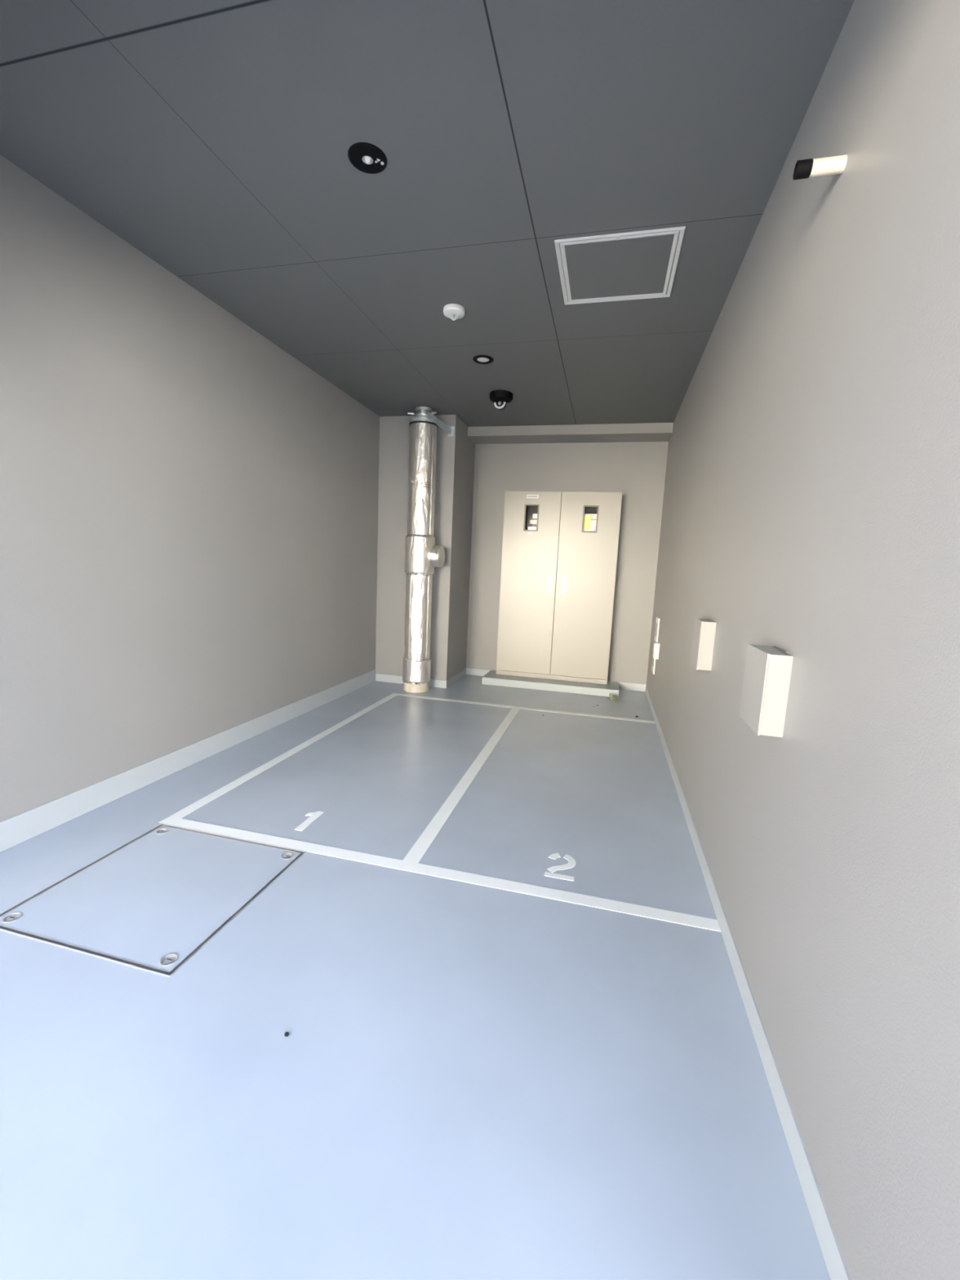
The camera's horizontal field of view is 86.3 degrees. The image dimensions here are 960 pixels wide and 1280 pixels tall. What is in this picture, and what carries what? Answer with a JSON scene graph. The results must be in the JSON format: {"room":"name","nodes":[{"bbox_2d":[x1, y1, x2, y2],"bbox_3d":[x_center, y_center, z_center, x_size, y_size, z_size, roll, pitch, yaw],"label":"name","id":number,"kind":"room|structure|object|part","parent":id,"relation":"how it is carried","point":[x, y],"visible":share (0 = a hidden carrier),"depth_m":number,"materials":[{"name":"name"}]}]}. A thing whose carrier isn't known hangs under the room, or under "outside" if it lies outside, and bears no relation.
{"room":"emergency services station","nodes":[
{"label":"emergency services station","id":0,"kind":"room"},
{"bbox_2d":[0,154,379,822],"bbox_3d":[-1.286,-0.583,3.106,0.150,2.241,4.303,5,8,13],"label":"wall","id":1,"kind":"structure","parent":0,"point":[188,508],"depth_m":2.20,"materials":[{"name":"paint"}]},
{"bbox_2d":[0,669,375,852],"bbox_3d":[-1.337,0.520,2.926,0.004,0.103,3.380,5,8,13],"label":"baseboard","id":2,"kind":"structure","parent":1,"relation":"attached to","point":[15,830],"depth_m":2.30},
{"bbox_2d":[0,674,830,1279],"bbox_3d":[-0.231,0.733,2.568,2.648,0.120,5.153,5,8,13],"label":"floor","id":3,"kind":"structure","parent":0,"point":[468,1081],"depth_m":1.11,"materials":[{"name":"grey paint"}]},
{"bbox_2d":[0,823,306,977],"bbox_3d":[-0.998,0.818,1.626,0.626,0.102,0.592,5,8,13],"label":"floor hatch","id":4,"kind":"object","parent":3,"relation":"in","point":[152,902],"visible":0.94,"depth_m":1.55,"materials":[{"name":"paint"},{"name":"steel"}]},
{"bbox_2d":[1,911,22,922],"bbox_3d":[-1.315,0.783,1.440,0.043,0.009,0.043,5,8,13],"label":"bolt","id":5,"kind":"object","parent":4,"relation":"on","point":[10,917],"depth_m":1.44,"materials":[{"name":"silver metal"}]},
{"bbox_2d":[155,827,168,834],"bbox_3d":[-1.193,0.721,1.925,0.043,0.009,0.043,5,8,13],"label":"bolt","id":6,"kind":"object","parent":4,"relation":"on","point":[159,830],"depth_m":1.93,"materials":[{"name":"silver metal"}]},
{"bbox_2d":[159,952,178,965],"bbox_3d":[-0.798,0.824,1.316,0.043,0.009,0.043,5,8,13],"label":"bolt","id":7,"kind":"object","parent":4,"relation":"on","point":[165,958],"depth_m":1.32,"materials":[{"name":"silver metal"}]},
{"bbox_2d":[280,852,293,859],"bbox_3d":[-0.677,0.762,1.800,0.043,0.009,0.043,5,8,13],"label":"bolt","id":8,"kind":"object","parent":4,"relation":"on","point":[284,855],"depth_m":1.80,"materials":[{"name":"silver metal"}]},
{"bbox_2d":[284,1031,288,1036],"bbox_3d":[-0.423,0.862,1.120,0.010,0.005,0.012,-2,9,-29],"label":"crumb","id":9,"kind":"object","parent":3,"relation":"on","point":[286,1033],"visible":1,"depth_m":1.12,"materials":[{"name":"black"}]},
{"bbox_2d":[294,811,324,831],"bbox_3d":[-0.693,0.722,2.055,0.056,0.001,0.160,5,8,13],"label":"painted number","id":10,"kind":"object","parent":3,"relation":"on","point":[314,815],"visible":1,"depth_m":2.06,"materials":[{"name":"paint"}]},
{"bbox_2d":[402,406,454,693],"bbox_3d":[-0.441,-0.691,4.156,0.325,2.241,0.280,5,8,13],"label":"pipe","id":11,"kind":"object","parent":3,"relation":"on","point":[422,554],"visible":1,"depth_m":4.05,"materials":[{"name":"silver metal"}]},
{"bbox_3d":[-0.231,-1.679,4.120,0.053,0.075,0.005,5,8,13],"label":"fixing plate","id":12,"kind":"part","parent":11,"relation":"part of","materials":[{"name":"metal"}]},
{"bbox_2d":[158,693,720,931],"bbox_3d":[0.005,0.645,2.832,2.018,0.001,2.252,5,8,13],"label":"floor marking","id":13,"kind":"object","parent":3,"relation":"on","point":[410,863],"visible":1,"depth_m":1.89,"materials":[{"name":"paint"}]},
{"bbox_2d":[481,670,618,697],"bbox_3d":[0.637,0.390,4.640,1.195,0.065,0.349,5,8,13],"label":"concrete plinth","id":14,"kind":"object","parent":3,"relation":"on","point":[491,677],"visible":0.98,"depth_m":4.51,"materials":[{"name":"grey concrete"}]},
{"bbox_2d":[544,853,575,880],"bbox_3d":[0.287,0.800,1.816,0.100,0.001,0.159,5,8,13],"label":"painted number","id":15,"kind":"object","parent":3,"relation":"on","point":[571,862],"visible":1,"depth_m":1.80,"materials":[{"name":"paint"}]},
{"bbox_2d":[375,414,475,680],"bbox_3d":[-0.486,-0.759,4.634,0.662,2.241,0.632,5,8,13],"label":"wall pillar","id":16,"kind":"structure","parent":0,"point":[455,455],"depth_m":4.36,"materials":[{"name":"paint"}]},
{"bbox_2d":[375,667,466,688],"bbox_3d":[-0.532,0.319,4.778,0.662,0.064,0.630,5,8,13],"label":"baseboard","id":17,"kind":"structure","parent":16,"relation":"attached to","point":[380,677],"depth_m":4.51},
{"bbox_2d":[0,0,854,426],"bbox_3d":[-0.008,-1.663,2.710,2.648,0.120,4.183,5,8,13],"label":"ceiling","id":18,"kind":"structure","parent":0,"point":[214,139],"depth_m":1.54,"materials":[{"name":"grey paint"}]},
{"bbox_2d":[347,142,386,173],"bbox_3d":[-0.340,-1.450,1.548,0.116,0.012,0.116,5,8,13],"label":"recessed light","id":19,"kind":"object","parent":18,"relation":"in","point":[374,161],"visible":1,"depth_m":1.54,"materials":[{"name":"black paint"}]},
{"bbox_3d":[-0.340,-1.449,1.548,0.015,0.010,0.015,5,8,13],"label":"lamp bulb","id":20,"kind":"part","parent":19,"relation":"part of","materials":[{"name":"white glass"}]},
{"bbox_2d":[443,303,464,320],"bbox_3d":[-0.124,-1.544,2.431,0.103,0.049,0.103,5,8,13],"label":"detector","id":21,"kind":"object","parent":18,"relation":"attached to","point":[453,311],"visible":1,"depth_m":2.40,"materials":[{"name":"white plastic"}]},
{"bbox_2d":[472,355,493,364],"bbox_3d":[0.018,-1.638,2.994,0.120,0.006,0.120,5,8,13],"label":"recessed light","id":22,"kind":"object","parent":18,"relation":"in","point":[481,359],"visible":1,"depth_m":2.99,"materials":[{"name":"black paint"}]},
{"bbox_2d":[476,357,488,362],"bbox_3d":[0.018,-1.637,2.994,0.072,0.002,0.072,5,8,13],"label":"diffuser","id":23,"kind":"object","parent":22,"relation":"attached to","point":[478,359],"depth_m":3.00,"materials":[{"name":"white plastic"}]},
{"bbox_2d":[489,390,512,410],"bbox_3d":[0.146,-1.662,3.577,0.164,0.107,0.164,5,8,13],"label":"security camera","id":24,"kind":"object","parent":18,"relation":"attached to","point":[500,398],"visible":1,"depth_m":3.53,"materials":[{"name":"black paint"}]},
{"bbox_2d":[554,226,685,304],"bbox_3d":[0.551,-1.482,2.058,0.455,0.008,0.461,5,8,13],"label":"ceiling hatch","id":25,"kind":"object","parent":18,"relation":"attached to","point":[637,264],"visible":1,"depth_m":2.02,"materials":[{"name":"silver metal"}]},
{"bbox_3d":[0.551,-1.485,2.058,0.389,0.002,0.395,5,8,13],"label":"panel","id":26,"kind":"part","parent":25,"relation":"part of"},
{"bbox_2d":[496,491,622,684],"bbox_3d":[0.692,-0.472,4.609,1.005,1.654,0.174,5,8,13],"label":"tall cabinet","id":27,"kind":"object","parent":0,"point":[557,580],"visible":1,"depth_m":4.53,"materials":[{"name":"metal"}]},
{"bbox_3d":[0.430,-0.504,4.602,0.497,1.612,0.022,5,8,13],"label":"door","id":28,"kind":"part","parent":27,"relation":"part of","materials":[{"name":"paint"}]},
{"bbox_2d":[525,513,537,529],"bbox_3d":[0.477,-1.056,4.576,0.124,0.150,0.038,5,8,13],"label":"meter","id":29,"kind":"object","parent":27,"relation":"attached to","point":[531,518],"visible":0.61,"depth_m":4.57,"materials":[{"name":"grey plastic"}]},
{"bbox_3d":[0.462,-1.257,4.486,0.106,0.032,0.002,5,8,13],"label":"name plate","id":30,"kind":"part","parent":27,"relation":"part of","materials":[{"name":"white plastic"}]},
{"bbox_3d":[0.616,-0.493,4.541,0.030,0.152,0.010,5,8,13],"label":"handle","id":31,"kind":"part","parent":27,"relation":"part of","materials":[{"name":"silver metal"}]},
{"bbox_3d":[0.640,0.335,4.657,1.005,0.040,0.022,5,8,13],"label":"rail","id":32,"kind":"part","parent":27,"relation":"part of","materials":[{"name":"metal"}]},
{"bbox_3d":[0.694,-0.473,4.619,0.981,1.630,0.005,5,8,13],"label":"mounting panel","id":33,"kind":"part","parent":27,"relation":"part of","materials":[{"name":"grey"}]},
{"bbox_3d":[0.741,-0.483,4.511,0.030,0.152,0.010,5,8,13],"label":"handle","id":34,"kind":"part","parent":27,"relation":"part of","materials":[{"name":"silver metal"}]},
{"bbox_3d":[0.920,-0.466,4.484,0.504,1.612,0.022,5,8,13],"label":"door","id":35,"kind":"part","parent":27,"relation":"part of","materials":[{"name":"paint"}]},
{"bbox_2d":[583,513,596,531],"bbox_3d":[0.956,-1.011,4.443,0.124,0.162,0.034,5,8,13],"label":"circuit breaker","id":36,"kind":"object","parent":27,"relation":"attached to","point":[590,519],"visible":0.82,"depth_m":4.43,"materials":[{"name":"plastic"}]},
{"bbox_2d":[469,441,668,684],"bbox_3d":[0.426,-0.743,4.814,2.348,2.241,0.150,5,8,13],"label":"wall","id":37,"kind":"structure","parent":0,"point":[637,470],"depth_m":4.58,"materials":[{"name":"paint"}]},
{"bbox_2d":[466,444,479,668],"bbox_3d":[-0.073,-0.764,4.856,0.035,2.098,0.004,5,8,13],"label":"trim","id":38,"kind":"structure","parent":37,"relation":"attached to","point":[477,446],"depth_m":4.85,"materials":[{"name":"grey paint"}]},
{"bbox_2d":[466,667,645,691],"bbox_3d":[0.679,0.369,4.811,1.678,0.064,0.006,5,8,13],"label":"baseboard","id":39,"kind":"structure","parent":37,"relation":"attached to","point":[624,686],"depth_m":4.66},
{"bbox_2d":[467,422,673,444],"bbox_3d":[0.744,-1.761,4.382,1.686,0.078,0.278,5,8,13],"label":"ceiling beam","id":40,"kind":"structure","parent":37,"relation":"attached to","point":[638,432],"depth_m":4.30,"materials":[{"name":"grey paint"}]},
{"bbox_2d":[646,0,959,1279],"bbox_3d":[1.105,-0.377,2.403,0.150,2.241,4.553,5,8,13],"label":"wall","id":41,"kind":"structure","parent":0,"point":[811,510],"depth_m":0.89,"materials":[{"name":"paint"}]},
{"bbox_2d":[651,657,655,674],"bbox_3d":[1.377,0.159,4.059,0.013,0.200,0.160,5,8,13],"label":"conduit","id":42,"kind":"object","parent":41,"relation":"attached to","point":[653,665],"visible":0.58,"depth_m":4.01,"materials":[{"name":"white plastic"}]},
{"bbox_2d":[652,642,659,658],"bbox_3d":[1.318,0.079,3.835,0.036,0.115,0.090,5,8,13],"label":"outlet box","id":43,"kind":"object","parent":41,"relation":"attached to","point":[656,645],"visible":1,"depth_m":3.79,"materials":[{"name":"white plastic"}]},
{"bbox_3d":[1.302,0.077,3.839,0.004,0.108,0.084,5,8,13],"label":"plate","id":44,"kind":"part","parent":43,"relation":"part of","materials":[{"name":"white plastic"}]},
{"bbox_2d":[653,617,659,642],"bbox_3d":[1.385,-0.081,4.013,0.013,0.187,0.185,5,8,13],"label":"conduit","id":45,"kind":"object","parent":41,"relation":"attached to","point":[657,622],"visible":0.88,"depth_m":3.96,"materials":[{"name":"white plastic"}]},
{"bbox_2d":[690,617,715,671],"bbox_3d":[0.876,0.015,2.015,0.052,0.189,0.153,5,8,13],"label":"wall box","id":46,"kind":"object","parent":41,"relation":"attached to","point":[704,634],"visible":1,"depth_m":1.95,"materials":[{"name":"grey paint"}]},
{"bbox_2d":[645,684,851,1279],"bbox_3d":[0.963,0.704,2.499,0.004,0.063,4.403,5,8,13],"label":"baseboard","id":47,"kind":"structure","parent":41,"relation":"attached to","point":[832,1253],"depth_m":1.03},
{"bbox_2d":[739,643,793,737],"bbox_3d":[0.679,0.113,1.223,0.052,0.192,0.171,5,8,13],"label":"wall box","id":48,"kind":"object","parent":41,"relation":"attached to","point":[767,668],"visible":1,"depth_m":1.15,"materials":[{"name":"grey paint"}]},
{"bbox_2d":[792,155,847,180],"bbox_3d":[0.708,-0.986,1.068,0.090,0.031,0.031,5,8,13],"label":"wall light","id":49,"kind":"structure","parent":41,"relation":"attached to","point":[811,167],"depth_m":1.06,"materials":[{"name":"white plastic"}]}
]}

